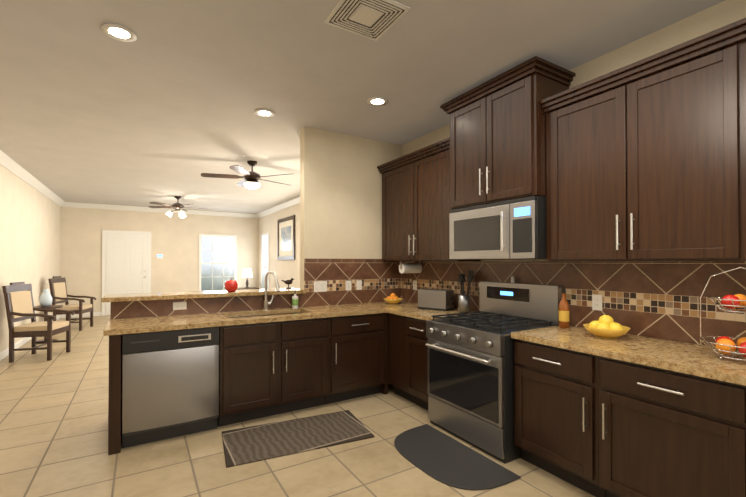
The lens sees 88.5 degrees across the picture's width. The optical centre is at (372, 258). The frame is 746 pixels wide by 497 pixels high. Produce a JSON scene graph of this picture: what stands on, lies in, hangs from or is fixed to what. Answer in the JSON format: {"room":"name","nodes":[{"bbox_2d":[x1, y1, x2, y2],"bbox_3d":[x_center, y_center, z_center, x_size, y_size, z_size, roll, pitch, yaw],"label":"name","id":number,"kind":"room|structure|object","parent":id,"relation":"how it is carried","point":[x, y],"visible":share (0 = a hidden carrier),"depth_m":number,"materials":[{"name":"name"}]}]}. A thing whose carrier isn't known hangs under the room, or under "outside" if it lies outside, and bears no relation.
{"room":"kitchen","nodes":[
{"label":"kitchen","id":0,"kind":"room"},
{"bbox_2d":[0,164,60,352],"bbox_3d":[-4.144,-0.025,3.383,0.130,2.930,15.000,0,-1,-31],"label":"wall","id":1,"kind":"structure","parent":0,"point":[30,220],"depth_m":6.72,"materials":[{"name":"paint"}]},
{"bbox_2d":[0,315,60,360],"bbox_3d":[-4.082,1.390,3.410,0.014,0.100,14.598,0,-1,-31],"label":"baseboard","id":2,"kind":"structure","parent":1,"relation":"attached to","point":[5,353],"depth_m":6.30,"materials":[{"name":"white"}]},
{"bbox_2d":[0,150,65,206],"bbox_3d":[-4.045,-1.431,3.455,0.100,0.115,14.598,0,-1,-31],"label":"crown molding","id":3,"kind":"structure","parent":1,"relation":"attached to","point":[12,165],"depth_m":6.59,"materials":[{"name":"white wood"}]},
{"bbox_2d":[60,207,258,315],"bbox_3d":[-5.803,0.038,10.995,5.210,2.930,0.130,0,-1,-31],"label":"wall","id":4,"kind":"structure","parent":0,"point":[175,239],"depth_m":10.76,"materials":[{"name":"paint"}]},
{"bbox_2d":[61,312,100,317],"bbox_3d":[-7.503,1.443,9.864,0.819,0.100,0.014,0,-1,-31],"label":"baseboard","id":5,"kind":"structure","parent":4,"relation":"attached to","point":[94,313],"depth_m":9.89,"materials":[{"name":"white"}]},
{"bbox_2d":[102,230,150,315],"bbox_3d":[-6.642,0.370,10.342,1.120,2.255,0.102,0,-1,-31],"label":"front door","id":6,"kind":"structure","parent":4,"relation":"in","point":[126,262],"depth_m":10.34,"materials":[{"name":"white wood"}]},
{"bbox_2d":[156,254,162,258],"bbox_3d":[-6.004,-0.064,10.779,0.160,0.140,0.024,0,-1,-31],"label":"thermostat","id":7,"kind":"object","parent":4,"relation":"attached to","point":[159,256],"visible":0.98,"depth_m":10.77,"materials":[{"name":"white plastic"}]},
{"bbox_2d":[65,202,255,217],"bbox_3d":[-5.741,-1.369,10.908,4.710,0.115,0.100,0,-1,-31],"label":"crown molding","id":8,"kind":"structure","parent":4,"relation":"attached to","point":[68,204],"depth_m":10.64,"materials":[{"name":"white"}]},
{"bbox_2d":[199,234,236,290],"bbox_3d":[-4.677,0.148,11.578,1.090,1.770,0.037,0,-1,-31],"label":"window","id":9,"kind":"structure","parent":4,"relation":"in","point":[217,262],"depth_m":11.57,"materials":[{"name":"white glass"}]},
{"bbox_2d":[224,277,237,291],"bbox_3d":[-1.453,0.263,3.930,0.136,0.146,0.136,0,-1,-31],"label":"apple","id":10,"kind":"object","parent":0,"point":[231,285],"visible":1,"depth_m":3.88,"materials":[{"name":"red food"}]},
{"bbox_2d":[237,268,258,289],"bbox_3d":[-3.779,0.897,11.499,0.560,1.220,0.560,0,-1,-31],"label":"table lamp","id":11,"kind":"object","parent":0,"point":[247,272],"visible":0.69,"depth_m":11.41,"materials":[{"name":"white fabric"}]},
{"bbox_2d":[258,203,299,288],"bbox_3d":[-1.528,0.021,8.855,0.130,2.930,8.370,0,-1,-31],"label":"wall","id":12,"kind":"structure","parent":0,"point":[285,270],"depth_m":10.38,"materials":[{"name":"paint"}]},
{"bbox_2d":[261,232,268,288],"bbox_3d":[-3.262,0.258,11.538,0.037,2.070,0.830,0,-1,-31],"label":"window","id":13,"kind":"structure","parent":12,"relation":"in","point":[264,253],"depth_m":11.61,"materials":[{"name":"white glass"}]},
{"bbox_2d":[256,196,299,217],"bbox_3d":[-1.575,-1.387,8.721,0.100,0.115,8.168,0,-1,-31],"label":"crown molding","id":14,"kind":"structure","parent":12,"relation":"attached to","point":[296,200],"depth_m":10.21,"materials":[{"name":"white wood"}]},
{"bbox_2d":[277,215,294,259],"bbox_3d":[-2.248,-0.521,9.879,0.035,1.090,1.320,0,-1,-31],"label":"picture frame","id":15,"kind":"object","parent":12,"relation":"attached to","point":[286,238],"visible":1,"depth_m":9.84,"materials":[{"name":"brown wood"}]},
{"bbox_2d":[281,278,294,288],"bbox_3d":[-0.970,0.279,4.376,0.162,0.122,0.060,0,-1,-31],"label":"figurine","id":16,"kind":"object","parent":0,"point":[288,282],"visible":1,"depth_m":4.36,"materials":[{"name":"brown metal"}]},
{"bbox_2d":[0,315,594,496],"bbox_3d":[-1.974,1.501,4.691,5.350,0.100,15.000,0,-1,-31],"label":"floor","id":17,"kind":"structure","parent":0,"point":[54,427],"depth_m":2.78,"materials":[{"name":"tile"}]},
{"bbox_2d":[2,282,74,362],"bbox_3d":[-4.942,0.900,5.702,0.638,1.119,0.590,0,0,-14],"label":"armchair","id":18,"kind":"object","parent":17,"relation":"on","point":[19,305],"visible":1,"depth_m":5.51,"materials":[{"name":"brown wood"}]},
{"bbox_2d":[34,289,62,343],"bbox_3d":[-5.782,1.003,6.768,0.480,0.931,0.480,0,-1,-31],"label":"side table","id":19,"kind":"object","parent":17,"relation":"on","point":[45,300],"visible":0.77,"depth_m":6.73,"materials":[{"name":"brown wood"}]},
{"bbox_2d":[48,276,95,330],"bbox_3d":[-6.320,0.920,8.083,0.638,1.119,0.590,0,0,-15],"label":"armchair","id":20,"kind":"object","parent":17,"relation":"on","point":[58,290],"visible":0.75,"depth_m":7.92,"materials":[{"name":"brown wood"}]},
{"bbox_2d":[118,323,233,452],"bbox_3d":[-1.698,1.001,3.302,0.774,0.876,0.628,0,-1,-31],"label":"base cabinet","id":21,"kind":"object","parent":17,"relation":"on","point":[175,381],"depth_m":3.02,"materials":[{"name":"metal"}]},
{"bbox_2d":[122,317,219,448],"bbox_3d":[-1.724,1.003,3.268,0.679,0.872,0.609,0,-1,-31],"label":"dishwasher","id":22,"kind":"object","parent":21,"relation":"in","point":[171,376],"depth_m":3.01,"materials":[{"name":"silver metal"}]},
{"bbox_2d":[103,301,417,334],"bbox_3d":[-0.796,0.548,3.858,3.106,0.039,0.638,0,-1,-31],"label":"countertop","id":23,"kind":"structure","parent":21,"relation":"on","point":[157,323],"depth_m":3.44,"materials":[{"name":"beige stone"}]},
{"bbox_2d":[230,315,245,318],"bbox_3d":[-1.188,0.668,3.637,0.384,0.228,0.382,0,-1,-31],"label":"sink","id":24,"kind":"object","parent":23,"relation":"in","point":[231,316],"depth_m":3.72,"materials":[{"name":"beige stone"}]},
{"bbox_2d":[262,271,281,310],"bbox_3d":[-1.033,0.326,3.893,0.113,0.407,0.282,0,-1,-31],"label":"faucet","id":25,"kind":"object","parent":23,"relation":"on","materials":[{"name":"silver metal"}]},
{"bbox_2d":[266,311,297,314],"bbox_3d":[-0.839,0.660,3.849,0.384,0.208,0.382,0,-1,-31],"label":"sink","id":26,"kind":"object","parent":23,"relation":"in","point":[267,312],"depth_m":3.97,"materials":[{"name":"beige stone"}]},
{"bbox_2d":[292,290,297,308],"bbox_3d":[-0.836,0.433,4.105,0.068,0.195,0.066,0,-1,-31],"label":"soap bottle","id":27,"kind":"object","parent":23,"relation":"on","point":[294,301],"visible":1,"depth_m":4.08,"materials":[{"name":"white plastic"}]},
{"bbox_2d":[384,293,401,303],"bbox_3d":[0.239,0.471,4.571,0.230,0.126,0.230,0,-1,-31],"label":"fruit bowl","id":28,"kind":"object","parent":23,"relation":"on","point":[392,298],"visible":1,"depth_m":4.51,"materials":[{"name":"orange food"}]},
{"bbox_2d":[234,315,329,423],"bbox_3d":[-0.999,1.005,3.731,0.976,0.876,0.620,0,-1,-31],"label":"base cabinet","id":29,"kind":"object","parent":17,"relation":"on","point":[281,366],"depth_m":3.48,"materials":[{"name":"brown wood"}]},
{"bbox_2d":[222,410,374,467],"bbox_3d":[-0.620,1.432,3.128,1.120,0.011,0.600,0,-1,-24],"label":"rug","id":30,"kind":"object","parent":17,"relation":"on","point":[246,445],"visible":0.98,"depth_m":3.08,"materials":[{"name":"brown fabric"}]},
{"bbox_2d":[330,311,385,402],"bbox_3d":[-0.286,1.008,4.165,0.695,0.876,0.620,0,-1,-31],"label":"base cabinet","id":31,"kind":"object","parent":17,"relation":"on","point":[357,342],"depth_m":3.90,"materials":[{"name":"brown wood"}]},
{"bbox_2d":[386,311,405,398],"bbox_3d":[0.516,1.008,4.074,0.620,0.876,0.409,0,-1,-31],"label":"base cabinet","id":32,"kind":"object","parent":17,"relation":"on","point":[395,324],"depth_m":3.98,"materials":[{"name":"brown wood"}]},
{"bbox_2d":[406,315,432,409],"bbox_3d":[0.706,1.005,3.762,0.620,0.876,0.433,0,-1,-31],"label":"base cabinet","id":33,"kind":"object","parent":17,"relation":"on","point":[416,339],"depth_m":3.66,"materials":[{"name":"brown wood"}]},
{"bbox_2d":[386,307,473,318],"bbox_3d":[0.621,0.549,3.903,0.638,0.039,0.757,0,-1,-31],"label":"countertop","id":34,"kind":"structure","parent":33,"relation":"on","point":[422,313],"depth_m":3.86,"materials":[{"name":"beige stone"}]},
{"bbox_2d":[417,289,454,310],"bbox_3d":[0.670,0.427,4.042,0.350,0.206,0.194,0,-1,39],"label":"toaster","id":35,"kind":"object","parent":34,"relation":"on","point":[437,299],"visible":1,"depth_m":3.96,"materials":[{"name":"silver metal"}]},
{"bbox_2d":[458,270,473,312],"bbox_3d":[0.911,0.321,3.811,0.135,0.414,0.170,0,-1,-31],"label":"utensil holder","id":36,"kind":"object","parent":34,"relation":"on","point":[463,302],"visible":1,"depth_m":3.78,"materials":[{"name":"silver metal"}]},
{"bbox_2d":[394,424,520,489],"bbox_3d":[0.504,1.429,2.781,0.500,0.010,0.960,0,-1,-31],"label":"mat","id":37,"kind":"object","parent":17,"relation":"on","point":[436,454],"visible":0.98,"depth_m":2.69,"materials":[{"name":"grey"}]},
{"bbox_2d":[426,281,562,463],"bbox_3d":[0.967,0.826,3.185,0.788,1.225,0.812,0,-1,-31],"label":"range","id":38,"kind":"object","parent":17,"relation":"on","point":[470,378],"visible":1,"depth_m":3.01,"materials":[{"name":"silver metal"}]},
{"bbox_2d":[511,335,593,495],"bbox_3d":[1.401,0.995,2.620,0.620,0.876,0.587,0,-1,-31],"label":"base cabinet","id":39,"kind":"object","parent":17,"relation":"on","point":[554,385],"depth_m":2.44,"materials":[{"name":"brown wood"}]},
{"bbox_2d":[590,351,745,496],"bbox_3d":[1.725,0.991,2.088,0.620,0.876,0.660,0,-1,-31],"label":"base cabinet","id":40,"kind":"object","parent":17,"relation":"on","point":[627,415],"depth_m":1.92,"materials":[{"name":"brown wood"}]},
{"bbox_2d":[511,325,745,382],"bbox_3d":[1.904,0.531,1.795,0.638,0.039,2.527,0,-1,-31],"label":"countertop","id":41,"kind":"structure","parent":40,"relation":"on","point":[667,353],"depth_m":2.18,"materials":[{"name":"beige stone"}]},
{"bbox_2d":[558,290,568,327],"bbox_3d":[1.450,0.378,2.909,0.076,0.285,0.076,0,-1,-31],"label":"oil bottle","id":42,"kind":"object","parent":41,"relation":"on","point":[563,313],"visible":1,"depth_m":2.88,"materials":[{"name":"brown glass"}]},
{"bbox_2d":[583,315,630,338],"bbox_3d":[1.540,0.443,2.530,0.270,0.148,0.270,0,-1,-31],"label":"fruit bowl","id":43,"kind":"object","parent":41,"relation":"on","point":[605,327],"visible":1,"depth_m":2.47,"materials":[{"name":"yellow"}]},
{"bbox_2d":[699,267,745,360],"bbox_3d":[1.865,0.274,1.939,0.326,0.472,0.338,0,-1,-31],"label":"fruit basket","id":44,"kind":"object","parent":41,"relation":"on","point":[725,345],"visible":1,"depth_m":1.94,"materials":[{"name":"silver metal"}]},
{"bbox_2d":[300,126,400,306],"bbox_3d":[-0.233,-0.014,4.668,1.330,2.930,0.130,0,-1,-31],"label":"wall","id":45,"kind":"structure","parent":0,"point":[340,196],"depth_m":4.51,"materials":[{"name":"paint"}]},
{"bbox_2d":[110,259,401,318],"bbox_3d":[-0.964,0.263,4.137,3.090,0.536,0.009,0,-1,-31],"label":"tile backsplash","id":46,"kind":"structure","parent":45,"relation":"attached to","point":[380,279],"depth_m":4.34,"materials":[{"name":"brown tile"}]},
{"bbox_2d":[173,302,186,309],"bbox_3d":[-1.819,0.442,3.607,0.115,0.072,0.008,0,-1,-31],"label":"electrical outlet","id":47,"kind":"object","parent":46,"relation":"attached to","point":[179,305],"visible":1,"depth_m":3.60,"materials":[{"name":"white plastic"}]},
{"bbox_2d":[314,281,326,291],"bbox_3d":[-0.597,0.313,4.351,0.160,0.120,0.008,0,-1,-31],"label":"electrical outlet","id":48,"kind":"object","parent":46,"relation":"attached to","point":[320,286],"visible":1,"depth_m":4.35,"materials":[{"name":"white plastic"}]},
{"bbox_2d":[346,281,350,289],"bbox_3d":[-0.290,0.315,4.538,0.072,0.115,0.008,0,-1,-31],"label":"electrical outlet","id":49,"kind":"object","parent":46,"relation":"attached to","point":[348,285],"visible":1,"depth_m":4.54,"materials":[{"name":"white plastic"}]},
{"bbox_2d":[357,280,361,289],"bbox_3d":[-0.166,0.315,4.613,0.072,0.115,0.008,0,-1,-31],"label":"electrical outlet","id":50,"kind":"object","parent":46,"relation":"attached to","point":[359,284],"visible":1,"depth_m":4.61,"materials":[{"name":"white plastic"}]},
{"bbox_2d":[0,0,724,213],"bbox_3d":[-1.974,-1.529,4.716,5.350,0.100,15.000,0,-1,-31],"label":"ceiling","id":51,"kind":"structure","parent":0,"point":[169,101],"depth_m":3.13,"materials":[{"name":"paint"}]},
{"bbox_2d":[101,23,136,41],"bbox_3d":[-1.671,-1.490,2.524,0.200,0.011,0.200,0,-1,-31],"label":"recessed light","id":52,"kind":"object","parent":51,"relation":"in","point":[119,32],"visible":1,"depth_m":2.52,"materials":[{"name":"white glass"}]},
{"bbox_2d":[148,196,208,217],"bbox_3d":[-4.439,-1.201,8.844,1.283,0.486,1.334,0,-1,-31],"label":"fan","id":53,"kind":"object","parent":51,"relation":"hanging from","point":[177,206],"visible":1,"depth_m":8.74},
{"bbox_2d":[201,160,291,188],"bbox_3d":[-1.859,-1.265,5.830,1.372,0.407,1.332,0,-1,-31],"label":"fan","id":54,"kind":"object","parent":51,"relation":"hanging from","point":[251,179],"visible":1,"depth_m":5.69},
{"bbox_2d":[254,109,274,116],"bbox_3d":[-1.097,-1.478,3.880,0.200,0.011,0.200,0,-1,-31],"label":"recessed light","id":55,"kind":"object","parent":51,"relation":"in","point":[264,112],"visible":0.94,"depth_m":3.88,"materials":[{"name":"white glass"}]},
{"bbox_2d":[324,0,410,40],"bbox_3d":[-0.043,-1.491,2.349,0.390,0.012,0.390,0,-1,-31],"label":"ceiling vent","id":56,"kind":"object","parent":51,"relation":"in","point":[375,20],"visible":1,"depth_m":2.35,"materials":[{"name":"white metal"}]},
{"bbox_2d":[367,97,387,105],"bbox_3d":[0.043,-1.480,3.602,0.200,0.011,0.200,0,-1,-31],"label":"recessed light","id":57,"kind":"object","parent":51,"relation":"in","point":[377,101],"visible":0.98,"depth_m":3.60,"materials":[{"name":"white glass"}]},
{"bbox_2d":[401,0,745,346],"bbox_3d":[2.080,-0.034,2.272,0.130,2.930,6.630,0,-1,-31],"label":"wall","id":58,"kind":"structure","parent":0,"point":[716,16],"depth_m":2.57,"materials":[{"name":"paint"}]},
{"bbox_2d":[378,158,408,261],"bbox_3d":[0.425,-0.534,4.550,0.326,1.128,0.739,0,-1,-31],"label":"upper cabinet","id":59,"kind":"object","parent":58,"relation":"attached to","point":[395,178],"depth_m":4.51,"materials":[{"name":"brown wood"}]},
{"bbox_2d":[399,262,421,272],"bbox_3d":[0.443,0.100,4.534,0.286,0.139,0.116,0,-1,-31],"label":"paper towel","id":60,"kind":"object","parent":59,"relation":"attached to","point":[410,268],"visible":1,"depth_m":4.49,"materials":[{"name":"white paper"}]},
{"bbox_2d":[409,146,480,260],"bbox_3d":[0.743,-0.538,4.027,0.326,1.128,0.729,0,-1,-31],"label":"upper cabinet","id":61,"kind":"object","parent":58,"relation":"attached to","point":[428,216],"depth_m":4.00,"materials":[{"name":"brown wood"}]},
{"bbox_2d":[445,66,572,209],"bbox_3d":[1.125,-0.927,3.296,0.436,0.923,0.916,0,-1,-31],"label":"upper cabinet","id":62,"kind":"object","parent":58,"relation":"attached to","point":[495,146],"depth_m":3.05,"materials":[{"name":"brown wood"}]},
{"bbox_2d":[449,196,546,259],"bbox_3d":[1.104,-0.228,3.277,0.466,0.465,0.908,0,-1,-31],"label":"microwave","id":63,"kind":"object","parent":62,"relation":"attached to","point":[514,229],"visible":0.94,"depth_m":3.05,"materials":[{"name":"silver metal"}]},
{"bbox_2d":[402,261,745,349],"bbox_3d":[1.601,0.253,2.919,0.009,0.536,4.758,0,-1,-31],"label":"tile backsplash","id":64,"kind":"structure","parent":58,"relation":"attached to","point":[657,299],"depth_m":2.61,"materials":[{"name":"brown tile"}]},
{"bbox_2d":[413,280,416,289],"bbox_3d":[0.513,0.321,4.692,0.008,0.115,0.072,0,-1,-31],"label":"electrical outlet","id":65,"kind":"object","parent":64,"relation":"attached to","point":[414,284],"visible":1,"depth_m":4.69,"materials":[{"name":"white plastic"}]},
{"bbox_2d":[592,294,601,310],"bbox_3d":[1.651,0.321,2.821,0.008,0.115,0.072,0,-1,-31],"label":"electrical outlet","id":66,"kind":"object","parent":64,"relation":"attached to","point":[596,302],"visible":1,"depth_m":2.82,"materials":[{"name":"white plastic"}]},
{"bbox_2d":[545,30,744,260],"bbox_3d":[1.704,-0.552,2.448,0.326,1.128,1.120,0,-1,-31],"label":"upper cabinet","id":67,"kind":"object","parent":58,"relation":"attached to","point":[644,159],"depth_m":2.24,"materials":[{"name":"brown wood"}]},
{"bbox_2d":[745,30,745,260],"bbox_3d":[2.286,-0.559,1.491,0.326,1.128,1.120,0,-1,-31],"label":"upper cabinet","id":68,"kind":"object","parent":58,"relation":"attached to","point":[745,30],"depth_m":1.91,"materials":[{"name":"brown wood"}]}
]}

